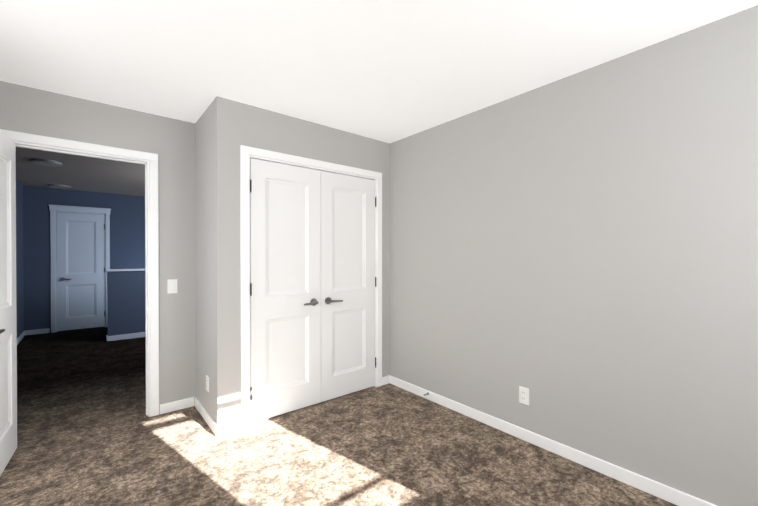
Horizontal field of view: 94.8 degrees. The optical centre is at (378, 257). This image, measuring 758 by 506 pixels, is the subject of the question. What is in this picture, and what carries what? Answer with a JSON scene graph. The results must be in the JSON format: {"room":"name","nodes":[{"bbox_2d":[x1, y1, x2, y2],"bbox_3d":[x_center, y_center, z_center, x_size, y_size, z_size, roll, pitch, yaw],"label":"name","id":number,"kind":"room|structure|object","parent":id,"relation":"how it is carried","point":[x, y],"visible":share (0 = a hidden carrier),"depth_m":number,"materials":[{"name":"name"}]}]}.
{"room":"empty bedroom","nodes":[
{"label":"empty bedroom","id":0,"kind":"room"},
{"bbox_2d":[16,178,23,337],"bbox_3d":[-4.334,0.053,3.840,0.115,2.425,4.575,0,0,-40],"label":"wall","id":1,"kind":"structure","parent":0,"point":[19,262],"depth_m":5.33,"materials":[{"name":"blue paint"}]},
{"bbox_2d":[17,331,24,344],"bbox_3d":[-4.281,1.226,3.884,0.014,0.078,4.557,0,0,-40],"label":"baseboard","id":2,"kind":"structure","parent":1,"relation":"attached to","point":[20,337],"depth_m":5.28,"materials":[{"name":"grey paint"}]},
{"bbox_2d":[23,186,144,332],"bbox_3d":[-4.513,0.037,6.736,3.530,2.425,0.115,0,0,-40],"label":"wall","id":3,"kind":"structure","parent":0,"point":[127,231],"depth_m":5.83,"materials":[{"name":"blue paint"}]},
{"bbox_2d":[25,328,49,334],"bbox_3d":[-4.472,1.210,6.692,3.300,0.078,0.014,0,0,-40],"label":"baseboard","id":4,"kind":"structure","parent":3,"relation":"attached to","point":[36,331],"depth_m":5.74,"materials":[{"name":"grey paint"}]},
{"bbox_2d":[48,204,110,332],"bbox_3d":[-5.228,0.180,6.126,0.830,2.146,0.143,0,0,-40],"label":"door frame","id":5,"kind":"structure","parent":3,"relation":"attached to","point":[54,208],"depth_m":5.91,"materials":[{"name":"grey paint"}]},
{"bbox_2d":[57,212,104,330],"bbox_3d":[-5.212,0.233,6.107,0.632,2.012,0.035,0,0,-40],"label":"hall door","id":6,"kind":"structure","parent":3,"relation":"in","point":[80,264],"depth_m":6.09,"materials":[{"name":"grey paint"}]},
{"bbox_2d":[0,81,195,413],"bbox_3d":[-1.481,0.057,3.157,2.930,2.425,0.115,0,0,-40],"label":"wall","id":7,"kind":"structure","parent":0,"point":[170,142],"depth_m":2.85,"materials":[{"name":"grey paint"}]},
{"bbox_2d":[0,129,16,475],"bbox_3d":[-2.198,0.255,1.994,0.035,2.012,0.762,0,0,-36],"label":"bedroom door","id":8,"kind":"structure","parent":7,"relation":"in","point":[8,382],"depth_m":2.19,"materials":[{"name":"white paint"}]},
{"bbox_2d":[1,129,158,416],"bbox_3d":[-2.173,0.218,2.575,0.916,2.108,0.131,0,0,-40],"label":"door frame","id":9,"kind":"structure","parent":7,"relation":"attached to","point":[152,158],"depth_m":2.79,"materials":[{"name":"white paint"}]},
{"bbox_2d":[167,279,176,293],"bbox_3d":[-1.710,0.235,2.887,0.072,0.116,0.012,0,0,-40],"label":"light switch","id":10,"kind":"object","parent":7,"relation":"attached to","point":[171,285],"visible":1,"depth_m":2.88,"materials":[{"name":"white plastic"}]},
{"bbox_2d":[160,397,193,413],"bbox_3d":[-2.072,1.233,2.591,1.262,0.078,0.014,0,0,-40],"label":"baseboard","id":11,"kind":"structure","parent":7,"relation":"attached to","point":[176,405],"depth_m":2.90,"materials":[{"name":"white paint"}]},
{"bbox_2d":[106,269,144,335],"bbox_3d":[-3.257,0.712,6.017,2.285,1.082,0.156,0,0,-40],"label":"wall","id":12,"kind":"structure","parent":0,"point":[125,301],"depth_m":5.39,"materials":[{"name":"blue paint"}]},
{"bbox_2d":[106,332,144,341],"bbox_3d":[-3.252,1.214,6.014,2.284,0.078,0.134,0,0,-40],"label":"baseboard","id":13,"kind":"structure","parent":12,"relation":"attached to","point":[125,336],"depth_m":5.38,"materials":[{"name":"grey paint"}]},
{"bbox_2d":[195,103,212,418],"bbox_3d":[-1.359,0.058,2.826,0.115,2.425,0.550,0,0,-40],"label":"wall","id":14,"kind":"structure","parent":0,"point":[204,231],"depth_m":2.77,"materials":[{"name":"grey paint"}]},
{"bbox_2d":[195,397,217,436],"bbox_3d":[-1.364,1.232,2.736,0.014,0.078,0.665,0,0,-40],"label":"baseboard","id":15,"kind":"structure","parent":14,"relation":"attached to","point":[208,419],"depth_m":2.68,"materials":[{"name":"white paint"}]},
{"bbox_2d":[206,375,208,391],"bbox_3d":[-1.328,0.972,2.695,0.009,0.116,0.072,0,0,-40],"label":"outlet","id":16,"kind":"object","parent":14,"relation":"attached to","point":[207,383],"visible":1,"depth_m":2.68,"materials":[{"name":"white plastic"}]},
{"bbox_2d":[212,96,389,424],"bbox_3d":[-0.560,0.057,3.056,1.640,2.425,0.115,0,0,-40],"label":"wall","id":17,"kind":"structure","parent":0,"point":[235,125],"depth_m":2.58,"materials":[{"name":"grey paint"}]},
{"bbox_2d":[250,179,251,399],"bbox_3d":[-0.969,0.242,2.637,0.012,1.674,0.012,0,0,-40],"label":"left closet door hinges","id":18,"kind":"object","parent":17,"relation":"attached to","point":[250,288],"visible":1,"depth_m":2.63,"materials":[{"name":"grey metal"}]},
{"bbox_2d":[250,158,320,422],"bbox_3d":[-0.750,0.251,2.849,0.604,2.012,0.035,0,0,-40],"label":"closet door","id":19,"kind":"structure","parent":17,"relation":"in","point":[285,281],"depth_m":2.83,"materials":[{"name":"white paint"}]},
{"bbox_2d":[304,298,317,305],"bbox_3d":[-0.573,0.378,2.932,0.150,0.064,0.064,0,0,-40],"label":"handle","id":20,"kind":"object","parent":19,"relation":"attached to","point":[313,301],"visible":1,"depth_m":2.93,"materials":[{"name":"silver metal"}]},
{"bbox_2d":[218,375,388,435],"bbox_3d":[-0.524,1.231,3.008,1.626,0.078,0.014,0,0,-40],"label":"baseboard","id":21,"kind":"structure","parent":17,"relation":"attached to","point":[232,426],"depth_m":2.55,"materials":[{"name":"white paint"}]},
{"bbox_2d":[240,145,381,428],"bbox_3d":[-0.541,0.243,3.073,1.256,2.053,0.115,0,0,-40],"label":"door frame","id":22,"kind":"structure","parent":17,"relation":"attached to","point":[303,166],"depth_m":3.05,"materials":[{"name":"white paint"}]},
{"bbox_2d":[321,171,374,401],"bbox_3d":[-0.282,0.248,3.237,0.604,2.012,0.035,0,0,-40],"label":"closet door","id":23,"kind":"structure","parent":17,"relation":"in","point":[348,279],"depth_m":3.22,"materials":[{"name":"white paint"}]},
{"bbox_2d":[325,297,342,303],"bbox_3d":[-0.396,0.377,3.079,0.150,0.064,0.064,0,0,-40],"label":"door lever","id":24,"kind":"object","parent":23,"relation":"attached to","point":[328,300],"visible":1,"depth_m":3.06,"materials":[{"name":"silver metal"}]},
{"bbox_2d":[375,197,375,367],"bbox_3d":[-0.033,0.238,3.412,0.012,1.674,0.012,0,0,-40],"label":"right closet door hinges","id":25,"kind":"object","parent":17,"relation":"attached to","point":[375,284],"visible":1,"depth_m":3.41,"materials":[{"name":"grey metal"}]},
{"bbox_2d":[0,327,676,505],"bbox_3d":[-1.569,1.298,3.263,4.200,0.060,9.600,0,0,-40],"label":"floor","id":26,"kind":"structure","parent":0,"point":[90,432],"depth_m":2.27,"materials":[{"name":"carpet"}]},
{"bbox_2d":[0,0,757,196],"bbox_3d":[-1.569,-1.197,3.249,4.200,0.080,9.600,0,0,-40],"label":"ceiling","id":27,"kind":"structure","parent":0,"point":[391,71],"depth_m":1.96,"materials":[{"name":"white paint"}]},
{"bbox_2d":[30,159,61,166],"bbox_3d":[-4.014,-1.149,4.212,0.280,0.026,0.280,0,0,-40],"label":"recessed light","id":28,"kind":"object","parent":27,"relation":"in","point":[45,162],"visible":1,"depth_m":4.16,"materials":[{"name":"grey"}]},
{"bbox_2d":[32,161,60,166],"bbox_3d":[-4.014,-1.138,4.212,0.252,0.005,0.252,0,0,-40],"label":"diffuser","id":29,"kind":"object","parent":28,"relation":"attached to","point":[46,163],"depth_m":4.19,"materials":[{"name":"grey"}]},
{"bbox_2d":[48,184,70,188],"bbox_3d":[-5.178,-1.157,5.650,0.280,0.026,0.280,0,0,-40],"label":"recessed light","id":30,"kind":"object","parent":27,"relation":"in","point":[59,186],"visible":1,"depth_m":5.59,"materials":[{"name":"grey"}]},
{"bbox_2d":[49,186,69,188],"bbox_3d":[-5.178,-1.146,5.650,0.252,0.005,0.252,0,0,-40],"label":"diffuser","id":31,"kind":"object","parent":30,"relation":"attached to","point":[61,187],"depth_m":5.66,"materials":[{"name":"grey"}]},
{"bbox_2d":[390,5,757,505],"bbox_3d":[1.103,0.060,2.423,0.115,2.425,4.540,0,0,-40],"label":"wall","id":32,"kind":"structure","parent":0,"point":[576,254],"depth_m":2.04,"materials":[{"name":"grey paint"}]},
{"bbox_2d":[519,386,528,404],"bbox_3d":[1.013,0.963,2.438,0.009,0.116,0.072,0,0,-40],"label":"outlet","id":33,"kind":"object","parent":32,"relation":"attached to","point":[522,394],"visible":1,"depth_m":2.44,"materials":[{"name":"white plastic"}]},
{"bbox_2d":[389,375,716,505],"bbox_3d":[1.265,1.236,2.132,0.014,0.078,3.645,0,0,-40],"label":"baseboard","id":34,"kind":"structure","parent":32,"relation":"attached to","point":[655,488],"depth_m":2.20,"materials":[{"name":"white paint"}]}
]}

